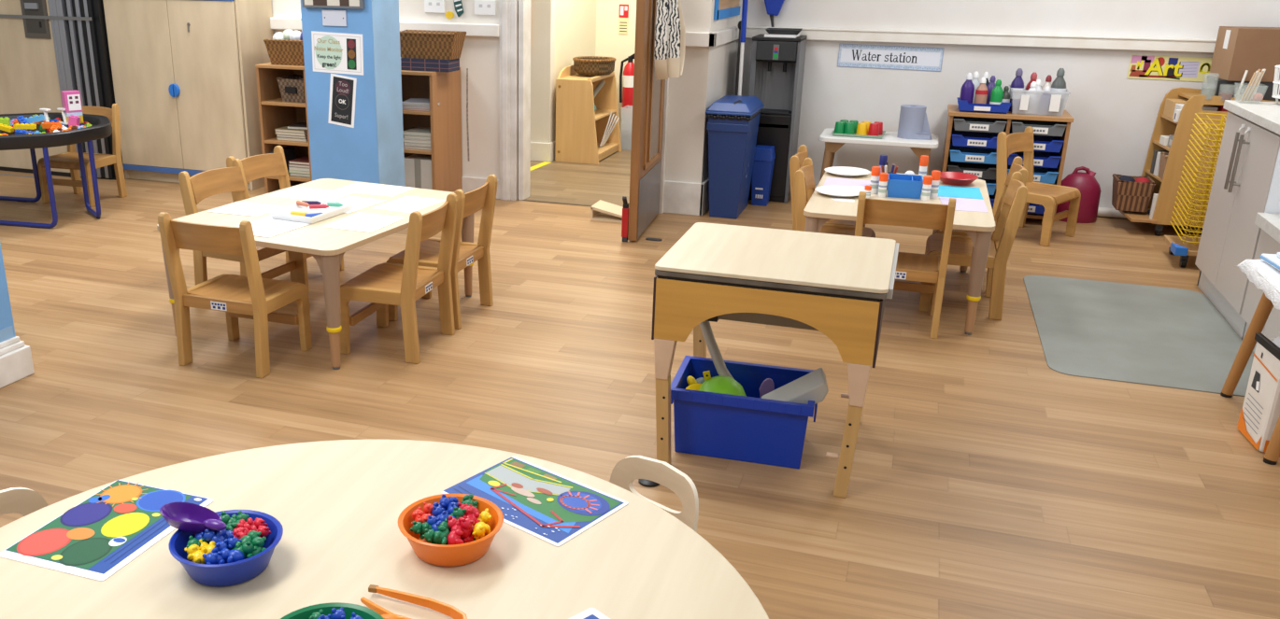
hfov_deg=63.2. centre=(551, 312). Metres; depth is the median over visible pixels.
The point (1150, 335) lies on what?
floor mat
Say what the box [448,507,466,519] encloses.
bear
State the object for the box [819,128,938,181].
table
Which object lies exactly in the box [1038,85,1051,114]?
paint bottle
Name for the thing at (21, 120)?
brick
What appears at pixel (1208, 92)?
glass jar
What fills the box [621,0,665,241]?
door
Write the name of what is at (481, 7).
wall socket
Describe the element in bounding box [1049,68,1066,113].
paint bottle
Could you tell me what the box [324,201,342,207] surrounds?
crayon
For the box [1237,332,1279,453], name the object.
box
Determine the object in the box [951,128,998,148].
tray
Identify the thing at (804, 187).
child chair
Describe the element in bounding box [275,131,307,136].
book
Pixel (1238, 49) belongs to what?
cardboard box
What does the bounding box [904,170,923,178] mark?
crumpled tissue
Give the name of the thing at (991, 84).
paint bottle
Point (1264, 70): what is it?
brush
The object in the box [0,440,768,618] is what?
round table
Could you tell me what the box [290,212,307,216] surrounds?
crayon
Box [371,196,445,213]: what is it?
worksheet
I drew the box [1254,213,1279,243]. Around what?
countertop
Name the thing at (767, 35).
paper stack
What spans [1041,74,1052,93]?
paint bottle
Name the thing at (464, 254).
child chair
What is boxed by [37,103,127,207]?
child chair
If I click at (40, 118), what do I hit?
brick
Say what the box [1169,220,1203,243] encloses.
wire tray
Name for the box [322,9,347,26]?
socket cover
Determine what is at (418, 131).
book
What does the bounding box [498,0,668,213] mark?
door frame
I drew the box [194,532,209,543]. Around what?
bear
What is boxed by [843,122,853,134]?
beaker
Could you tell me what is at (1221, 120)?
wire tray
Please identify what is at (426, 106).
book
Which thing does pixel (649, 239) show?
plate
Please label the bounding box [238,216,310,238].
worksheet
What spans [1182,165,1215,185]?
wire tray
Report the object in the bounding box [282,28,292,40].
toy
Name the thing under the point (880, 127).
beaker
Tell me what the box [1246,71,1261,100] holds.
brush
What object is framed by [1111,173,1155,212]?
basket
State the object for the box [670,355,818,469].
crate
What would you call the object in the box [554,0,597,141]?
wall
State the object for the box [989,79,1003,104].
paint bottle
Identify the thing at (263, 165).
child chair
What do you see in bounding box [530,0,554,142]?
wall
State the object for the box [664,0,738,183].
wall pier
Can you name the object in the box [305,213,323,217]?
crayon
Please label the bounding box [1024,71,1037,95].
paint bottle
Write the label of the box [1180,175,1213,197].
wire tray
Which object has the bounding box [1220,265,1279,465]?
side table
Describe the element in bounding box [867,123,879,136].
beaker
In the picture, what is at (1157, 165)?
file box
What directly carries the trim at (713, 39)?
attached to the wall pier
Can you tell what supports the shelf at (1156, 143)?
attached to the trolley
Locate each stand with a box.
[0,112,112,228]
[39,108,50,123]
[56,107,68,125]
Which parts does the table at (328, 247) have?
leg, leg, leg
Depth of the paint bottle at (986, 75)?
6.54 m
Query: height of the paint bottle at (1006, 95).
0.155 m
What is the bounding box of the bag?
[1055,166,1101,223]
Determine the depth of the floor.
3.72 m
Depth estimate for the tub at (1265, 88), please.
6.00 m
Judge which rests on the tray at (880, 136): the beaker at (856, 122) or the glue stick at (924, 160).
the beaker at (856, 122)
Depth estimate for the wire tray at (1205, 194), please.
5.57 m
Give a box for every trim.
[0,173,59,179]
[235,17,499,37]
[685,25,739,47]
[745,26,1216,52]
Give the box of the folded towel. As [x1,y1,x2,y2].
[1259,252,1279,270]
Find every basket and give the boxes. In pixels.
[263,39,304,65]
[276,74,305,102]
[399,29,466,59]
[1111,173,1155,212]
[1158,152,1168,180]
[1271,65,1279,103]
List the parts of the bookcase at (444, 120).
shelf, panel, shelf, panel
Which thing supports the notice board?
attached to the wall pier
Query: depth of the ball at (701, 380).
3.46 m
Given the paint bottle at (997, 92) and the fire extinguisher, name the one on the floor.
the fire extinguisher
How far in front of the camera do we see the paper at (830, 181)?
5.20 m
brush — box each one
[1236,70,1248,95]
[1240,72,1256,100]
[1242,71,1258,100]
[1244,69,1261,100]
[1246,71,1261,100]
[1248,70,1264,100]
[1250,69,1265,100]
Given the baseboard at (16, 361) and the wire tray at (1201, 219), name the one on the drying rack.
the wire tray at (1201, 219)
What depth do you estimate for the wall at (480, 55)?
6.88 m
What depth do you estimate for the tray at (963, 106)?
6.41 m
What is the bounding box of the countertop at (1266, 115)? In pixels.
[1223,99,1279,135]
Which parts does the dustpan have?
handle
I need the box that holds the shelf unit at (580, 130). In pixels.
[554,64,621,164]
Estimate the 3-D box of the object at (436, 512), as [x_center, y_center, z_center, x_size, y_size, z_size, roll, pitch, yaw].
[-0.190,0.357,1.813,0.041,0.039,0.033,2,18,4]
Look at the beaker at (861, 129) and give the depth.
6.69 m
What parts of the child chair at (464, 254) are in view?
leg, seat, leg, leg, rail, backrest, leg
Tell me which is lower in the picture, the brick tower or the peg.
the peg
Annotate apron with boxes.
[654,0,685,79]
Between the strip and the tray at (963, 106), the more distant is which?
the strip
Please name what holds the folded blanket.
on the bookcase at (444, 120)
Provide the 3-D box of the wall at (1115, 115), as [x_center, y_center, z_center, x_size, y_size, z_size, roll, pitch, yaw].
[2.783,-1.985,6.674,3.600,2.600,0.140,7,19,18]
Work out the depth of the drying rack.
5.57 m
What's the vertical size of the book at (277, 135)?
0.018 m
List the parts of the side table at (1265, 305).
leg, leg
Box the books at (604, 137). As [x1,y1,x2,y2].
[599,112,619,146]
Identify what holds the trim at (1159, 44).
attached to the wall at (1115, 115)
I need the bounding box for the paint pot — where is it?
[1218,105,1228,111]
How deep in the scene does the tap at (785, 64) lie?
6.85 m
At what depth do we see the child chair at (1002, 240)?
4.70 m
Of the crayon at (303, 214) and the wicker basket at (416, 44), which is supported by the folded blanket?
the wicker basket at (416, 44)
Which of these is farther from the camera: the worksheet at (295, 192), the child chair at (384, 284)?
the worksheet at (295, 192)
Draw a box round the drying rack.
[1163,113,1227,267]
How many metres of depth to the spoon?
1.76 m
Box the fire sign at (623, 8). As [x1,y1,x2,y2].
[618,4,628,34]
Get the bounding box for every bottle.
[959,72,974,103]
[971,71,980,103]
[973,77,988,103]
[982,71,989,85]
[986,75,995,104]
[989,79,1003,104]
[1002,85,1009,102]
[1008,68,1023,112]
[1023,81,1038,113]
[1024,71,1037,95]
[1035,79,1042,113]
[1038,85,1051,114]
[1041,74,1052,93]
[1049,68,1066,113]
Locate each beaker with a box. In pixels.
[833,121,844,133]
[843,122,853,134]
[849,120,858,133]
[855,122,867,135]
[862,120,870,134]
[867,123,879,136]
[874,121,882,134]
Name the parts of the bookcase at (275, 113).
shelf, shelf, shelf, panel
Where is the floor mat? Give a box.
[1023,275,1253,397]
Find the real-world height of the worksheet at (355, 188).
0.002 m
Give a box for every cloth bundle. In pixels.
[1118,175,1135,182]
[1134,176,1150,182]
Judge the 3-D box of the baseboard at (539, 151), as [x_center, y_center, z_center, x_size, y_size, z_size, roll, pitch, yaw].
[-0.188,-1.521,9.053,0.815,0.150,1.220,7,19,18]
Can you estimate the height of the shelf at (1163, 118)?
0.015 m
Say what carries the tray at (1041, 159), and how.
in the drawer unit
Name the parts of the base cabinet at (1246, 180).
door, handle, handle, door, panel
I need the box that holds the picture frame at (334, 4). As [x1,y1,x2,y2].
[301,0,364,8]
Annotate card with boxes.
[0,480,213,582]
[441,456,628,546]
[568,608,610,618]
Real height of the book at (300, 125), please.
0.020 m
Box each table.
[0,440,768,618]
[156,178,474,369]
[651,222,899,497]
[803,170,995,335]
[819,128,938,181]
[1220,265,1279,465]
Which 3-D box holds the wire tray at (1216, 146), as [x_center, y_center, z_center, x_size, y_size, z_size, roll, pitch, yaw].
[3.637,-0.852,5.460,0.446,0.061,0.317,7,19,18]
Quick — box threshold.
[522,199,591,206]
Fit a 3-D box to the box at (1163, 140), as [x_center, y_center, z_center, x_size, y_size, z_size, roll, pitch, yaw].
[3.747,-1.039,6.257,0.100,0.050,0.100,5,19,14]
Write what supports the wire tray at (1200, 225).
on the drying rack
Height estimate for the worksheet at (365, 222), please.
0.002 m
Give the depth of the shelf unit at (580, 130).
8.33 m
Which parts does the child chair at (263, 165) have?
leg, backrest, leg, leg, leg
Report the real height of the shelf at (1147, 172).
0.015 m
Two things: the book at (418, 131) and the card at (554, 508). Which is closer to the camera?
the card at (554, 508)
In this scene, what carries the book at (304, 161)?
on the book at (290, 165)
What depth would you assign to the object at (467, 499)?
1.85 m
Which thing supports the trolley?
on the floor
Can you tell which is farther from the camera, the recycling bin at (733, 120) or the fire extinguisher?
the fire extinguisher
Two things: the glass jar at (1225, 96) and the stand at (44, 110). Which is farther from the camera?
the stand at (44, 110)
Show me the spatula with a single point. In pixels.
(706, 375)
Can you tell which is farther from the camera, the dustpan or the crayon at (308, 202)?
the dustpan
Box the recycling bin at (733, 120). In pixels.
[705,95,764,218]
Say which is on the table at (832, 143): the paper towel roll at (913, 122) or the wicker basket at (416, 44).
the paper towel roll at (913, 122)
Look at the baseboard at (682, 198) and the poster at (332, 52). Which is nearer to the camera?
the poster at (332, 52)
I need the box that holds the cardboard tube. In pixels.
[593,79,605,99]
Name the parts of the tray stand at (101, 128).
leg, leg, leg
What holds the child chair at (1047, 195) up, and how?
on the floor
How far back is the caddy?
4.85 m
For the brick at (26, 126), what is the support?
in the tray stand at (101, 128)
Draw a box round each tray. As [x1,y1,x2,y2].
[0,112,112,150]
[269,199,353,224]
[760,108,790,113]
[766,28,802,34]
[831,129,885,139]
[947,157,996,180]
[949,142,996,164]
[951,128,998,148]
[953,115,1007,133]
[956,97,1011,113]
[977,178,995,195]
[988,195,995,208]
[1007,151,1061,168]
[1007,163,1058,184]
[1009,119,1066,136]
[1009,131,1064,152]
[1027,202,1044,214]
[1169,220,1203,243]
[1171,215,1204,239]
[1172,210,1206,233]
[1173,205,1207,227]
[1174,200,1208,223]
[1176,195,1208,217]
[1177,190,1209,213]
[1178,185,1210,207]
[1179,180,1212,201]
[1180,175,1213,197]
[1181,170,1213,191]
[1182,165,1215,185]
[1183,159,1216,180]
[1185,155,1217,175]
[1186,149,1218,170]
[1187,144,1219,164]
[1189,139,1221,159]
[1190,133,1223,154]
[1191,128,1223,148]
[1192,123,1224,142]
[1194,113,1227,131]
[1194,117,1225,137]
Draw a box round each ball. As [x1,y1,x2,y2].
[696,377,704,383]
[1252,92,1263,101]
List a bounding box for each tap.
[768,61,771,71]
[782,62,786,71]
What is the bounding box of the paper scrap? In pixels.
[831,198,854,202]
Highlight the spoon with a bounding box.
[159,501,226,533]
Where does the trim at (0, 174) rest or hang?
attached to the wall at (49, 48)
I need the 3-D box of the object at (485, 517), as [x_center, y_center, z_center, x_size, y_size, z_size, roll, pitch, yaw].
[-0.125,0.367,1.818,0.037,0.043,0.032,-6,20,-19]
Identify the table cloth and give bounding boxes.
[1236,259,1279,310]
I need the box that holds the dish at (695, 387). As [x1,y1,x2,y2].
[685,384,702,390]
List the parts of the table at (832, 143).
leg, leg, leg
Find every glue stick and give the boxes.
[864,184,871,198]
[869,166,881,194]
[877,172,888,198]
[878,155,887,185]
[918,155,928,177]
[921,175,932,200]
[929,170,940,199]
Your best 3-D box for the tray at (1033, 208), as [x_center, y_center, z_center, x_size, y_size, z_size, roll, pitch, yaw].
[3.021,-0.709,6.625,0.306,0.078,0.402,7,19,18]
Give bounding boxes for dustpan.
[764,0,784,27]
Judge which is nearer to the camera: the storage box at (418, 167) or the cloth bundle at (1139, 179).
the cloth bundle at (1139, 179)
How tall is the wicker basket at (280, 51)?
0.165 m
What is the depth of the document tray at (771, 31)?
6.74 m
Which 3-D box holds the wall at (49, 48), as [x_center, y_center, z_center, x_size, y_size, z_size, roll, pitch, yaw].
[-4.445,-2.249,7.693,2.875,2.300,0.330,7,19,18]
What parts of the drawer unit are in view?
panel, panel, panel, panel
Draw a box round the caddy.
[887,173,923,199]
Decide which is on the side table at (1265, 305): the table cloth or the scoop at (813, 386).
the table cloth
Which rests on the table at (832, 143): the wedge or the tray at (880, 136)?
the tray at (880, 136)
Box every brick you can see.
[0,116,10,126]
[0,123,14,132]
[13,123,36,129]
[14,128,33,134]
[16,115,28,124]
[24,114,45,123]
[42,121,62,128]
[49,125,58,132]
[68,114,80,126]
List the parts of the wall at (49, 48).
wood panel, lock plate, edge frame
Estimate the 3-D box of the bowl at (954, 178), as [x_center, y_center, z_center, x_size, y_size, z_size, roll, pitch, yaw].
[2.036,-0.670,5.204,0.204,0.041,0.204,7,19,18]
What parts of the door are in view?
kick plate, panel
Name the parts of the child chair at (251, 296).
leg, backrest, leg, rail, seat, leg, leg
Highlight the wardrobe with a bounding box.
[102,0,273,190]
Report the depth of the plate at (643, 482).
3.16 m
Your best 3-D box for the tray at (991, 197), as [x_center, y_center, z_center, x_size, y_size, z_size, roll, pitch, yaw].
[2.706,-0.748,6.730,0.306,0.078,0.402,7,19,18]
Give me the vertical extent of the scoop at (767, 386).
0.088 m
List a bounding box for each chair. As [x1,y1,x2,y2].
[0,487,48,516]
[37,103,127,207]
[157,212,312,378]
[178,158,309,291]
[226,145,344,282]
[340,192,458,364]
[385,174,497,329]
[609,455,698,532]
[789,144,865,230]
[794,157,875,238]
[854,191,956,339]
[918,171,1028,320]
[932,156,1028,238]
[992,126,1080,246]
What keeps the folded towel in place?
on the table cloth
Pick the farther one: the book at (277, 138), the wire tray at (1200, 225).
the book at (277, 138)
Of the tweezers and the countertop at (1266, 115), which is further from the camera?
the countertop at (1266, 115)
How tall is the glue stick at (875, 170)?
0.128 m
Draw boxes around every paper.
[823,176,870,186]
[938,184,983,199]
[938,197,988,213]
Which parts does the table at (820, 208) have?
leg, leg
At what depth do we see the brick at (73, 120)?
6.34 m
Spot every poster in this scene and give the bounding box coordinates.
[311,30,363,75]
[327,73,356,127]
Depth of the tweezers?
1.63 m
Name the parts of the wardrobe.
door, handle, handle, door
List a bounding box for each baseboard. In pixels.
[0,336,34,388]
[461,176,499,199]
[530,141,555,162]
[663,177,709,215]
[815,185,1126,218]
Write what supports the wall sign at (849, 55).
attached to the wall at (1115, 115)
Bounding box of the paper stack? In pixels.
[764,32,799,37]
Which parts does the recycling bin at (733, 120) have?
lid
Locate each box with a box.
[404,153,432,189]
[1150,150,1168,173]
[1152,152,1160,175]
[1159,135,1169,145]
[1163,98,1188,118]
[1166,134,1173,147]
[1172,103,1217,118]
[1173,109,1180,122]
[1208,26,1279,82]
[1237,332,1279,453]
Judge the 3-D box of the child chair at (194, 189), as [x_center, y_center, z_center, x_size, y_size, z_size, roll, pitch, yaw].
[-1.418,-0.366,4.812,0.387,0.617,0.385,8,20,22]
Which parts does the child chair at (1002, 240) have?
leg, leg, seat, rail, leg, leg, backrest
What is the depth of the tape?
8.23 m
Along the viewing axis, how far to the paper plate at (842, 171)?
5.44 m
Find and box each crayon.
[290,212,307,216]
[296,200,309,207]
[301,200,321,204]
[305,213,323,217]
[309,204,328,209]
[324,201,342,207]
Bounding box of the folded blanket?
[400,57,459,72]
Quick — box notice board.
[713,0,739,20]
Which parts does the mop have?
handle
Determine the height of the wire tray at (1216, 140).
0.061 m
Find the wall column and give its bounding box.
[300,0,405,186]
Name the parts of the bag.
handle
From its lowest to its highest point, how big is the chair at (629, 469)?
0.550 m
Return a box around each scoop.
[758,378,774,398]
[761,368,828,404]
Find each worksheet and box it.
[206,201,284,216]
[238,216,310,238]
[268,186,353,200]
[322,213,404,232]
[334,182,414,197]
[335,196,385,213]
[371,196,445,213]
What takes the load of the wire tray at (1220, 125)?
on the drying rack
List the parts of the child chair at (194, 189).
leg, backrest, leg, leg, seat, leg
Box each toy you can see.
[272,32,284,39]
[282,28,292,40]
[289,30,300,40]
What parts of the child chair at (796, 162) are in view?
leg, backrest, leg, leg, seat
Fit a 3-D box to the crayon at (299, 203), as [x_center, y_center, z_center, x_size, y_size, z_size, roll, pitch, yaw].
[-1.064,-0.466,4.438,0.081,0.017,0.018,17,24,40]
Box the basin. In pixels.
[706,312,818,330]
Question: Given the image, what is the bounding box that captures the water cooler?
[748,33,807,202]
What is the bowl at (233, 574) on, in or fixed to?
on the round table at (338, 505)
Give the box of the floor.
[0,144,1279,618]
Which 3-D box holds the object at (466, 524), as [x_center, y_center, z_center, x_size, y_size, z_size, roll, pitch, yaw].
[-0.148,0.368,1.779,0.033,0.044,0.032,-1,19,-4]
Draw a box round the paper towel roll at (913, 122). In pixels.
[897,104,931,140]
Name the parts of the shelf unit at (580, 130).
panel, shelf, panel, shelf, kick rail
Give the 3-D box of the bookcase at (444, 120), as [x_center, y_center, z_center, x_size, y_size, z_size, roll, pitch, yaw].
[-0.921,-1.183,6.880,0.515,0.868,0.439,7,19,18]
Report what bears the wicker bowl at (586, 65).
on the shelf unit at (580, 130)
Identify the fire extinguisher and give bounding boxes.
[619,53,634,144]
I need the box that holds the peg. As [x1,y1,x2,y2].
[686,375,696,385]
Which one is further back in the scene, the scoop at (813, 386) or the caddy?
the caddy
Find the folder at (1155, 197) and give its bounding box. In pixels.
[1149,193,1158,218]
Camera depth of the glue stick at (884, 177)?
4.85 m
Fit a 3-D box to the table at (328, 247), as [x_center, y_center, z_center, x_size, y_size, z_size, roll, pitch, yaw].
[-0.979,-0.220,4.589,0.891,0.490,1.141,9,20,24]
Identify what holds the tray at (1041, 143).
in the drawer unit
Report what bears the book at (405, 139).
on the book at (405, 143)
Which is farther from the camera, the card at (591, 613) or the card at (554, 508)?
the card at (554, 508)
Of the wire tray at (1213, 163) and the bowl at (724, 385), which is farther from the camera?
the wire tray at (1213, 163)
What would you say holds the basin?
in the table at (838, 287)
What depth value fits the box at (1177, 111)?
6.05 m
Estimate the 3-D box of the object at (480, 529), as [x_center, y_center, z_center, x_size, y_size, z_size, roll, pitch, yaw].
[-0.120,0.377,1.781,0.031,0.039,0.042,1,18,1]
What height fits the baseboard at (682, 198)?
0.210 m
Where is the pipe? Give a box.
[699,320,746,397]
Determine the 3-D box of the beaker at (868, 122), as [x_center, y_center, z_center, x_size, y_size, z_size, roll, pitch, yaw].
[2.062,-1.215,6.784,0.068,0.078,0.068,7,19,18]
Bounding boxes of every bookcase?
[255,62,312,192]
[400,67,462,192]
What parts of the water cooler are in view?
panel, button panel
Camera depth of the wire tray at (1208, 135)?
5.47 m
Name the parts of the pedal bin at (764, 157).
lid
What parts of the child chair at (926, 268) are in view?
leg, backrest, seat, rail, leg, leg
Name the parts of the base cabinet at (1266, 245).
door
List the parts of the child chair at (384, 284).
leg, seat, leg, leg, rail, backrest, leg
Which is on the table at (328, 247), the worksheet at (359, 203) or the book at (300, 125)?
the worksheet at (359, 203)
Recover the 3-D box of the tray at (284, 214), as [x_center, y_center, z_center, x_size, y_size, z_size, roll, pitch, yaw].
[-1.015,-0.430,4.392,0.219,0.030,0.289,9,20,24]
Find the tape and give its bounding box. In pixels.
[530,161,550,170]
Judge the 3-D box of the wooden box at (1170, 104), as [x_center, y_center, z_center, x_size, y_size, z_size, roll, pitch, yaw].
[3.829,-1.230,6.248,0.190,0.100,0.170,5,19,14]
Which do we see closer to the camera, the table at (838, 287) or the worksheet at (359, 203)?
the table at (838, 287)
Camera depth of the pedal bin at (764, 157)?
6.87 m
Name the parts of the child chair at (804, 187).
leg, backrest, leg, seat, leg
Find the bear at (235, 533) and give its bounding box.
[232,528,246,540]
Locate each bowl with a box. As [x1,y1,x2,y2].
[168,510,283,586]
[280,602,383,618]
[398,494,503,567]
[572,56,615,75]
[699,375,746,397]
[939,171,978,185]
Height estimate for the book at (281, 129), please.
0.018 m
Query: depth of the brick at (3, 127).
6.22 m
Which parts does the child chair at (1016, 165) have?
leg, seat, leg, backrest, leg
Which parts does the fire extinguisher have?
handle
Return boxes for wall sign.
[837,43,944,71]
[1126,54,1212,82]
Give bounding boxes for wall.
[0,0,125,180]
[0,242,15,342]
[271,0,499,182]
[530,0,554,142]
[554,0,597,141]
[595,0,636,142]
[733,0,1279,208]
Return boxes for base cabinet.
[1194,112,1279,339]
[1240,229,1279,353]
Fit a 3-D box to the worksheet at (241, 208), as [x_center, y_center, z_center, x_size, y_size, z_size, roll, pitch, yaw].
[-1.321,-0.450,4.489,0.252,0.002,0.214,7,19,18]
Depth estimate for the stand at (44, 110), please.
6.33 m
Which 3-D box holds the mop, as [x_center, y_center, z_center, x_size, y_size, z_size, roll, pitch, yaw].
[1.252,-1.500,6.827,0.088,1.550,0.090,7,19,18]
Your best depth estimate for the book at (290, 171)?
7.10 m
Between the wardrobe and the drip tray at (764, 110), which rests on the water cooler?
the drip tray at (764, 110)
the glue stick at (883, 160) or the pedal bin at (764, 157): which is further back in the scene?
the pedal bin at (764, 157)
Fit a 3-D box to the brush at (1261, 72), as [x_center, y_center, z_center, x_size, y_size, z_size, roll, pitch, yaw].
[3.346,-1.080,4.920,0.045,0.142,0.010,6,19,15]
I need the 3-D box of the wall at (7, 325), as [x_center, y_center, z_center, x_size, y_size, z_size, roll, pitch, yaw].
[-2.509,-0.990,3.291,0.776,2.460,0.800,7,19,18]
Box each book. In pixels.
[274,125,307,133]
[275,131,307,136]
[276,134,307,139]
[276,137,307,142]
[286,122,307,129]
[288,156,309,165]
[288,163,309,168]
[288,167,309,170]
[288,170,310,174]
[289,172,310,177]
[402,98,439,105]
[402,104,429,107]
[402,106,429,109]
[402,108,430,111]
[403,127,430,136]
[403,134,430,140]
[403,138,430,143]
[403,144,431,150]
[404,142,431,147]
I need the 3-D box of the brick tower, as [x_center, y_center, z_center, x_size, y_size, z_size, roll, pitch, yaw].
[-2.951,-1.254,6.385,0.092,0.222,0.074,-13,23,-36]
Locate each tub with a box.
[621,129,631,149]
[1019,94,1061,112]
[1206,75,1279,100]
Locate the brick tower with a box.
[60,90,84,127]
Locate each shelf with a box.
[1145,170,1162,182]
[1152,140,1170,151]
[1160,113,1177,124]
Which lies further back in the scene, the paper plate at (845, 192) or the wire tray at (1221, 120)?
the wire tray at (1221, 120)
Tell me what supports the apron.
hanging from the door
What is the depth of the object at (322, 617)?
1.50 m
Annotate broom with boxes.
[734,20,741,95]
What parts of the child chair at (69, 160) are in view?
leg, leg, seat, rail, backrest, leg, leg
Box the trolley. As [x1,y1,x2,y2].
[1118,87,1279,235]
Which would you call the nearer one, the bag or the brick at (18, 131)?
the brick at (18, 131)
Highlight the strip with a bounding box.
[466,68,469,161]
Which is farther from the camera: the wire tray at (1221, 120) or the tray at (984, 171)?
the tray at (984, 171)
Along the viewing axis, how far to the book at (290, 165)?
7.08 m
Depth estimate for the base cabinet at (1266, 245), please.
4.27 m
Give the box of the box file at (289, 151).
[269,146,295,172]
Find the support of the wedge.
on the floor
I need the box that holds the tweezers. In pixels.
[360,584,467,618]
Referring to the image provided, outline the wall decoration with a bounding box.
[445,0,463,18]
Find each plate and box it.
[638,479,659,487]
[645,237,662,241]
[814,185,864,198]
[824,166,870,176]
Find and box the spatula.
[702,370,711,381]
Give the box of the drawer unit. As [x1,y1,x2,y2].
[940,104,1073,219]
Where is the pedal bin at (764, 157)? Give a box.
[751,144,775,206]
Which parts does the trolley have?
panel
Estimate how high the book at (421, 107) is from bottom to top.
0.012 m
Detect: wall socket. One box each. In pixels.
[424,0,444,13]
[474,0,496,14]
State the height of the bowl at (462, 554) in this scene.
0.059 m
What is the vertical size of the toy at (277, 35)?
0.090 m
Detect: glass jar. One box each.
[1201,87,1215,99]
[1218,92,1232,99]
[1233,94,1242,100]
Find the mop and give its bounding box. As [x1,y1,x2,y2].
[738,0,748,95]
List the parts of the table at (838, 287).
panel, leg, leg, arched panel, lid, leg, panel, lid rail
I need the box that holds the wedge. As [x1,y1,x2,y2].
[590,199,622,223]
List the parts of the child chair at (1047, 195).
leg, backrest, leg, leg, seat, leg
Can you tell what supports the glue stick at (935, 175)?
on the table at (820, 208)
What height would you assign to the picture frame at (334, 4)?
0.250 m
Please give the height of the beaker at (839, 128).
0.078 m

